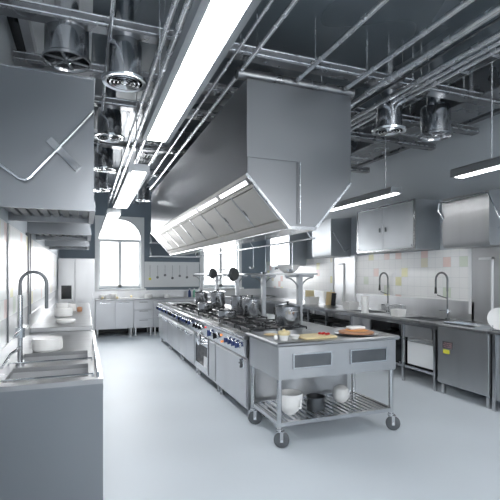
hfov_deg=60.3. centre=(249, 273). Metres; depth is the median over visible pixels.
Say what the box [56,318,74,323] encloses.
pot
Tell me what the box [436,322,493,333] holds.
countertop
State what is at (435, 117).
ceiling vent
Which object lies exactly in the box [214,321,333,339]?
cooktop
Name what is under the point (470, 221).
wall box
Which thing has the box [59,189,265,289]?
wall
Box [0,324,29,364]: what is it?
backsplash
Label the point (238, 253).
window
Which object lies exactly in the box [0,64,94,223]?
hood
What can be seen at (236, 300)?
stock pot
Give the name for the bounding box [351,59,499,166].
duct
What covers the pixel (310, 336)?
cutting board
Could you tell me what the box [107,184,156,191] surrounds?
ceiling beam
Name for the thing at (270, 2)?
ceiling pipe
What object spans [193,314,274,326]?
cooktop
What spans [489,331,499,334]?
countertop
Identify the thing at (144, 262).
trim
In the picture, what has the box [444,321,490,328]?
tray
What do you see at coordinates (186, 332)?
gas range
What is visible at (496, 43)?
ceiling pipe
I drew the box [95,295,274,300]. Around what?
countertop
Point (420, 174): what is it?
wall
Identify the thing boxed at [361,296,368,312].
jug
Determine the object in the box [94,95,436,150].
ceiling beam
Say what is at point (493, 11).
ceiling pipe
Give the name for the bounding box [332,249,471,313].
trim
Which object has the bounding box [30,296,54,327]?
backsplash
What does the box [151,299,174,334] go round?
base cabinet
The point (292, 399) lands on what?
jug
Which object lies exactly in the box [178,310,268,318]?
countertop
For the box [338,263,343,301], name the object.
wall rail
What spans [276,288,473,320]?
backsplash
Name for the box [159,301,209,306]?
countertop
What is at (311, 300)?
square dish
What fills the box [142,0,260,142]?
pendant light
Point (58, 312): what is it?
pot
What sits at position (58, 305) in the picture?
bowl
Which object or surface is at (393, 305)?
wire basket
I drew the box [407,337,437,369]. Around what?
box
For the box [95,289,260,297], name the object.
trim
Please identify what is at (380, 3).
ceiling pipe
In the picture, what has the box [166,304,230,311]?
countertop
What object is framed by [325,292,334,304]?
chopping board
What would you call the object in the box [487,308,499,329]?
dinner plate
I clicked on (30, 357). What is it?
basin
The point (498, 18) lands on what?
ceiling pipe
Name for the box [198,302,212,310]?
stock pot
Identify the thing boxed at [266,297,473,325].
countertop
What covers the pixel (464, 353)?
washer
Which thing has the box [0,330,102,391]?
countertop
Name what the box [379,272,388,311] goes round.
spring faucet
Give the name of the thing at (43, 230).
hood
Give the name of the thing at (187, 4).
ceiling pipe
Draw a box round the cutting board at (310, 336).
[299,333,336,339]
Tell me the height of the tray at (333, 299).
0.258 m
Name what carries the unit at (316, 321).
in the counter at (421, 318)
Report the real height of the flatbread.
0.043 m
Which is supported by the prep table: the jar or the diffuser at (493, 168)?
the jar
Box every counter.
[266,288,473,390]
[489,331,499,411]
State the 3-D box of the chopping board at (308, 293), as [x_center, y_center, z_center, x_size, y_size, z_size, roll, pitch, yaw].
[1.355,0.512,9.756,0.200,0.278,0.072,0,0,6]
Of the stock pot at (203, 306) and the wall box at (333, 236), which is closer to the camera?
the stock pot at (203, 306)
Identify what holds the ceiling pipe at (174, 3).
hanging from the ceiling
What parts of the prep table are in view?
leg, leg, panel frame, shelf frame, leg, panel frame, leg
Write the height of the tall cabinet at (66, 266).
1.920 m
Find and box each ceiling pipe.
[94,0,115,177]
[107,0,178,204]
[111,0,192,203]
[132,0,273,204]
[133,8,190,163]
[137,0,298,205]
[148,141,162,165]
[235,67,354,98]
[295,0,388,82]
[343,0,474,90]
[351,2,499,107]
[351,17,499,110]
[351,30,499,121]
[351,38,499,126]
[351,45,499,130]
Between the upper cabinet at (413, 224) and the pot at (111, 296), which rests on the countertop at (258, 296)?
the pot at (111, 296)
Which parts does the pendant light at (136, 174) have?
suspension rod, suspension rod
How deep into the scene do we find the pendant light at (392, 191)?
5.72 m
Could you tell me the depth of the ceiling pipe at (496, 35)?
3.83 m
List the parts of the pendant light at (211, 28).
suspension rod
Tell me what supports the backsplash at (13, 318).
attached to the wall at (7, 44)
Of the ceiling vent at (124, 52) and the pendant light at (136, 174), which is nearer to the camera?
the ceiling vent at (124, 52)
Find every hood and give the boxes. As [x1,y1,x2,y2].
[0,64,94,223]
[27,221,90,240]
[45,240,88,249]
[151,61,351,256]
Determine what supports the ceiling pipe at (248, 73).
on the hood at (274, 161)
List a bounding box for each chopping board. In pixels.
[305,290,313,296]
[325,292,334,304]
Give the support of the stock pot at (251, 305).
on the gas range at (205, 345)
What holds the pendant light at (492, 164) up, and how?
hanging from the ceiling
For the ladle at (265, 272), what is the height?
0.380 m
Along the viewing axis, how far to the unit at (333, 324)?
8.09 m
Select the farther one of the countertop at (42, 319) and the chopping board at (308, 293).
the chopping board at (308, 293)
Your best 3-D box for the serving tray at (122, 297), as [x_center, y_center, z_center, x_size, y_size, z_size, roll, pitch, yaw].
[-3.062,0.609,10.907,0.480,0.020,0.240,0,0,-21]
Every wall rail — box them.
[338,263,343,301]
[478,257,493,309]
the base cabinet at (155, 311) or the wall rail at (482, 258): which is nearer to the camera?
the wall rail at (482, 258)
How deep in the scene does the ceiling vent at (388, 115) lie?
4.54 m
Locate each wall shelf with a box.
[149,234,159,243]
[149,247,201,257]
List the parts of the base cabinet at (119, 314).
door, door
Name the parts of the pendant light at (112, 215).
suspension rod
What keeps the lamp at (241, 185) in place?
attached to the hood at (274, 161)
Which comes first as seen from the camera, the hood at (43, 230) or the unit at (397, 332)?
the hood at (43, 230)
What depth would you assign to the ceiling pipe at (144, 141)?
6.28 m
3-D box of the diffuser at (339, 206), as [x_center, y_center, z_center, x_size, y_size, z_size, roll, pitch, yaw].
[1.536,-1.004,6.101,0.096,0.013,1.550,0,0,-21]
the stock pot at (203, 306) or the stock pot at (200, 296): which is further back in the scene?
the stock pot at (200, 296)
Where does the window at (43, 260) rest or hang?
attached to the wall at (7, 44)
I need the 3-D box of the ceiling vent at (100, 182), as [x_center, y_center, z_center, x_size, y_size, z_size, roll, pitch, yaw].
[-2.884,-1.900,8.266,0.360,0.600,0.360,0,0,-21]
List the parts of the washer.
leg, leg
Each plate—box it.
[264,333,277,335]
[334,330,378,335]
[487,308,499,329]
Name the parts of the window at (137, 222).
frame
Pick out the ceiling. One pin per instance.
(398, 20)
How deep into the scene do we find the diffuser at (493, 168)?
4.23 m
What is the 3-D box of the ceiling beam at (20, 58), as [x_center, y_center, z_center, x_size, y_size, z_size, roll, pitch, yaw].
[0.469,-2.035,4.778,5.480,0.330,0.124,0,0,-21]
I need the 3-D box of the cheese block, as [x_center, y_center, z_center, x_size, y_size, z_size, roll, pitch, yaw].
[1.065,0.541,4.340,0.180,0.028,0.100,0,0,-21]
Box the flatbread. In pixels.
[338,329,373,334]
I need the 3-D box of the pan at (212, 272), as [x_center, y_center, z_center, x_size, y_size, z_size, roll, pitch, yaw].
[-0.682,-0.150,8.057,0.054,0.480,0.199,0,0,39]
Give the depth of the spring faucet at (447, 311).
6.19 m
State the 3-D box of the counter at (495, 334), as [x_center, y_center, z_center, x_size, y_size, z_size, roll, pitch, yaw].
[3.393,1.100,4.080,0.700,0.900,1.985,0,0,-21]
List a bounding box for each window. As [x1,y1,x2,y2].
[95,215,145,290]
[199,244,243,289]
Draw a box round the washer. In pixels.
[436,322,493,408]
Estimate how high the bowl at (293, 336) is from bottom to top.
0.035 m
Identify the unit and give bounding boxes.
[303,315,329,322]
[313,318,349,326]
[331,322,349,327]
[374,328,395,330]
[379,330,407,362]
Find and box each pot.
[32,336,62,351]
[54,307,72,316]
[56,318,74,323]
[68,303,75,310]
[109,294,116,298]
[144,294,151,297]
[195,290,207,303]
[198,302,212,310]
[210,289,224,307]
[217,309,236,317]
[231,295,247,313]
[243,295,260,316]
[275,301,300,326]
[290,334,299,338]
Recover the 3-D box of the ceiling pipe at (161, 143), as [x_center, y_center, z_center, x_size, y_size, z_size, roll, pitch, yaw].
[-1.306,-2.005,6.193,0.038,0.390,10.900,0,0,-21]
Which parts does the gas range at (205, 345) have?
recess frame, rail, control panel, door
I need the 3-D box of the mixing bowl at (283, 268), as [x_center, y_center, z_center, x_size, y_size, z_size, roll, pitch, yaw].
[0.506,-0.067,5.657,0.300,0.105,0.300,0,0,-21]
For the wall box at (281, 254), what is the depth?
10.35 m
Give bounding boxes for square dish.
[304,296,318,304]
[342,301,358,309]
[390,309,405,316]
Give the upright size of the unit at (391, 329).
0.384 m
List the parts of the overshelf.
post, post, post, arm, post, arm, post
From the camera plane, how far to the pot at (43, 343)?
3.58 m
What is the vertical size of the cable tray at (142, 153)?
0.230 m
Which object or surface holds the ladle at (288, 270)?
hanging from the hood at (274, 161)
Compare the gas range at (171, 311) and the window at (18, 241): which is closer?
the window at (18, 241)
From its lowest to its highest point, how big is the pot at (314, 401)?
0.125 m
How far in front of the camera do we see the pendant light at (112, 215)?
7.36 m
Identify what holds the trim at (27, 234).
attached to the wall at (7, 44)
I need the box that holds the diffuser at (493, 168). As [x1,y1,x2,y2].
[456,166,499,177]
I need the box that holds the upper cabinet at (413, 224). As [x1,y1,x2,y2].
[357,199,439,253]
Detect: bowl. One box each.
[56,303,67,307]
[278,265,298,272]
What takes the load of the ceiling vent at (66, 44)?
in the ceiling
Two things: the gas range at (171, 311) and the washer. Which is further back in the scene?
the gas range at (171, 311)
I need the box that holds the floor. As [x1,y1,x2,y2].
[96,332,499,499]
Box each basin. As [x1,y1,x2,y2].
[6,368,87,382]
[23,354,87,363]
[353,311,390,329]
[401,318,437,339]
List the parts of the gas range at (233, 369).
rail, control panel, door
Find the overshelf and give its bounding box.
[193,273,317,326]
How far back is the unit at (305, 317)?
9.20 m
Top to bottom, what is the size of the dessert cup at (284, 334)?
0.105 m
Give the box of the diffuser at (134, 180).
[116,172,145,207]
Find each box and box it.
[271,232,306,265]
[312,218,350,257]
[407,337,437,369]
[437,189,499,248]
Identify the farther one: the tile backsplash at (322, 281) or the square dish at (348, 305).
the tile backsplash at (322, 281)
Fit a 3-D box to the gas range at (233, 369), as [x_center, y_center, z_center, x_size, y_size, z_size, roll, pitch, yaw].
[0.313,1.074,5.253,1.350,0.952,1.144,0,0,-21]
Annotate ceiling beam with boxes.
[0,0,499,108]
[12,50,479,135]
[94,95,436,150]
[94,138,369,173]
[94,167,168,176]
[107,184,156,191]
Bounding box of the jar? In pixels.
[332,385,349,402]
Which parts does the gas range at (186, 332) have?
door, control panel, door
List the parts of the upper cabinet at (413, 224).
door, frame, door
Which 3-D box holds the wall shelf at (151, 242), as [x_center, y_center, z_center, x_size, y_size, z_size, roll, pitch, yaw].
[-2.005,-0.940,11.570,1.350,0.260,0.360,0,0,-21]
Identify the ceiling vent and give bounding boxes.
[42,0,90,72]
[94,86,124,142]
[94,147,115,172]
[94,172,109,191]
[101,0,146,91]
[135,179,151,201]
[372,66,406,136]
[418,96,452,141]
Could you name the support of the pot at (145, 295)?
on the countertop at (258, 296)
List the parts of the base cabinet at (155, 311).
door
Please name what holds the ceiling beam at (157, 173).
attached to the ceiling
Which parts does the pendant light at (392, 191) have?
suspension rod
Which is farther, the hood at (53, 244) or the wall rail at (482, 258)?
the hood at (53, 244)
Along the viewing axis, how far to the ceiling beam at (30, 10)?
3.66 m
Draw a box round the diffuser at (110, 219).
[104,213,117,227]
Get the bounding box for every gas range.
[156,301,209,348]
[165,303,230,359]
[176,307,268,372]
[192,313,274,391]
[212,319,346,419]
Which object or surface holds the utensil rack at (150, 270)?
attached to the wall at (100, 198)
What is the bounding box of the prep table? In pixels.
[246,327,399,447]
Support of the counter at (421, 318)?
on the floor
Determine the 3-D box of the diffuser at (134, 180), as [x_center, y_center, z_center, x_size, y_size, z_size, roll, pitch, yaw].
[-1.531,-1.004,5.384,0.131,0.013,2.390,0,0,-21]
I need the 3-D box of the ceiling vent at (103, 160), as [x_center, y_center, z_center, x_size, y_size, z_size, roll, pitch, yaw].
[-2.256,-1.900,6.632,0.360,0.600,0.360,0,0,-21]
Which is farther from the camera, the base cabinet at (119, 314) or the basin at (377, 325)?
the base cabinet at (119, 314)
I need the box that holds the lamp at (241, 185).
[151,174,253,236]
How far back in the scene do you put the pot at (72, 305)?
6.87 m
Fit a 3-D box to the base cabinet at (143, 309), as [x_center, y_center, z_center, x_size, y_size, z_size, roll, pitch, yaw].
[-2.784,1.100,11.084,0.476,0.900,0.689,0,0,-21]
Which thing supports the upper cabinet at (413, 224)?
attached to the wall at (420, 174)
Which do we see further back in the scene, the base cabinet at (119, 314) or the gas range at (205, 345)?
the base cabinet at (119, 314)
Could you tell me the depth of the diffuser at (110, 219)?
7.56 m
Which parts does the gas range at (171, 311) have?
door, control panel, door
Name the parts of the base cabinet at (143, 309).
drawer, drawer, drawer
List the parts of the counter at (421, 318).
leg, leg, rail, leg, leg, rail, leg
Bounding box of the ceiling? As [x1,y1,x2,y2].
[91,0,499,186]
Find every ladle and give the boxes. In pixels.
[261,247,266,274]
[287,243,292,271]
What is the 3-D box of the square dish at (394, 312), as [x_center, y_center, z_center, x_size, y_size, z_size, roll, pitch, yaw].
[2.280,0.595,6.617,0.170,0.110,0.170,0,0,-21]
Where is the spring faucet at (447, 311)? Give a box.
[434,272,450,318]
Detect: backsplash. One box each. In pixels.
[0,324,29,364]
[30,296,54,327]
[266,258,331,291]
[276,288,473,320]
[356,249,468,300]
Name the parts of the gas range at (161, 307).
door, control panel, door, griddle plate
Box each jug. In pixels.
[282,389,302,414]
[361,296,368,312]
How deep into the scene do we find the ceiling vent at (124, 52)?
3.40 m
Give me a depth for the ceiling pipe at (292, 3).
3.81 m
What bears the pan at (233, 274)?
hanging from the hood at (274, 161)
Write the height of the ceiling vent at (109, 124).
0.600 m
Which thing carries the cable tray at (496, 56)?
hanging from the ceiling
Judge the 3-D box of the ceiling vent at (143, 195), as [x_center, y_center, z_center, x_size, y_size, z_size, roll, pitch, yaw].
[-2.180,-1.845,8.804,0.336,0.710,0.336,0,0,-21]
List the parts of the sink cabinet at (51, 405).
basin rail, panel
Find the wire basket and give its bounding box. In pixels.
[385,304,405,313]
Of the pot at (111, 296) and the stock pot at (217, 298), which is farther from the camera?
the pot at (111, 296)
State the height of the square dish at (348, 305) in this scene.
0.140 m
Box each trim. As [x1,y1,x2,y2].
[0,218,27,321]
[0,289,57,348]
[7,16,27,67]
[7,223,30,342]
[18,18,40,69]
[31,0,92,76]
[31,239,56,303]
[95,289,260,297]
[95,307,437,376]
[144,262,199,263]
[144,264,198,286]
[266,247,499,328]
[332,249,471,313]
[355,109,499,166]
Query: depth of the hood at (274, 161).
4.19 m
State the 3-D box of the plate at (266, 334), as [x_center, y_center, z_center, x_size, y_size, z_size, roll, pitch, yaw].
[0.208,0.599,4.257,0.150,0.012,0.149,0,0,-21]
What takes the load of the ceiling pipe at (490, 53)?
hanging from the ceiling
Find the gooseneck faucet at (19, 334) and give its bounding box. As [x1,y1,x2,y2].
[0,270,47,368]
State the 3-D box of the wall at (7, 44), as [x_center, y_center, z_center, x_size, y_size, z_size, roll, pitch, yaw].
[-2.261,-0.325,4.006,0.150,3.750,14.700,0,0,-21]
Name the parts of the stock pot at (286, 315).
lid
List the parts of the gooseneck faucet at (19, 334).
lever, spout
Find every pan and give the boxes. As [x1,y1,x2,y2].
[209,253,216,278]
[228,250,238,280]
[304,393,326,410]
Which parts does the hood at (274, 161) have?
filter rail, filter rail, utensil rail, filter rail, panel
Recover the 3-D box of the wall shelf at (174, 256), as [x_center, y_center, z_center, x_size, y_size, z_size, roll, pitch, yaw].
[-2.005,-0.580,11.570,1.350,0.260,0.360,0,0,-21]
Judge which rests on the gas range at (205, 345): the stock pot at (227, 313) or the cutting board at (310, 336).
the stock pot at (227, 313)
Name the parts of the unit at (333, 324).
door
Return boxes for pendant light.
[102,173,120,227]
[113,92,149,207]
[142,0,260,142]
[331,137,401,211]
[450,62,499,178]
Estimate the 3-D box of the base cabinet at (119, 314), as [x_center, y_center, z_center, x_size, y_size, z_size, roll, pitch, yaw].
[-3.429,1.100,10.839,0.896,0.900,0.684,0,0,-21]
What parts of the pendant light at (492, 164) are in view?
suspension rod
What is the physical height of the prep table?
0.945 m
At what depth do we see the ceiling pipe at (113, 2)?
3.37 m
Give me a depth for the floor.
4.00 m
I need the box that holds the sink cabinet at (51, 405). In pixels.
[0,324,102,499]
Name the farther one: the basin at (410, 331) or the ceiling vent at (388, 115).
the basin at (410, 331)
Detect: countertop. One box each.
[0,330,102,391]
[30,296,92,332]
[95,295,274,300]
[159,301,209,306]
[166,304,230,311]
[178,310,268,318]
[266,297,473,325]
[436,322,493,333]
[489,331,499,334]
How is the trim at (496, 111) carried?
attached to the wall at (420, 174)
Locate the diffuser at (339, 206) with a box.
[331,193,397,210]
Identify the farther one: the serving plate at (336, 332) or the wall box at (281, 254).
the wall box at (281, 254)
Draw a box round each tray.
[120,297,138,298]
[137,140,164,165]
[170,226,315,254]
[331,293,336,305]
[351,38,499,131]
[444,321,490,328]
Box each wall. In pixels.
[0,15,58,288]
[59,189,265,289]
[266,114,499,261]
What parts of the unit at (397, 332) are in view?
door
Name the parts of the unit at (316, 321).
door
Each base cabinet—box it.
[95,300,133,337]
[133,300,152,335]
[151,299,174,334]
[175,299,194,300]
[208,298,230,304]
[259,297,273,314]
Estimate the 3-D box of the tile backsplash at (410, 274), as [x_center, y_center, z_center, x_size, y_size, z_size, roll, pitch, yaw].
[2.576,0.010,7.212,0.020,0.740,2.680,0,0,-21]
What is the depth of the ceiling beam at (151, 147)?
6.51 m
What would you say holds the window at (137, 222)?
in the wall at (100, 198)
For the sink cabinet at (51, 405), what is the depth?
2.60 m
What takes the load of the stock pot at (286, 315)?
on the gas range at (233, 369)
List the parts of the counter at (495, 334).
leg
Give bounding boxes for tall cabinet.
[58,258,74,302]
[75,258,94,329]
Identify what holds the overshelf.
on the gas range at (233, 369)
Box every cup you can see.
[278,329,289,340]
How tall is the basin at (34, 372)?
0.149 m
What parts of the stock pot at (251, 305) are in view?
lid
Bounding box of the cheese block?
[346,325,364,329]
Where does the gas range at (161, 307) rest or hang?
on the floor
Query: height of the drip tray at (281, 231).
0.030 m
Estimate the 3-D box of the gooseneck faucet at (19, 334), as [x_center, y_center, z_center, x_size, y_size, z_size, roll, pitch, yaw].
[-1.605,0.311,2.961,0.174,0.677,0.403,0,0,18]
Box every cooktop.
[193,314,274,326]
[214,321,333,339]

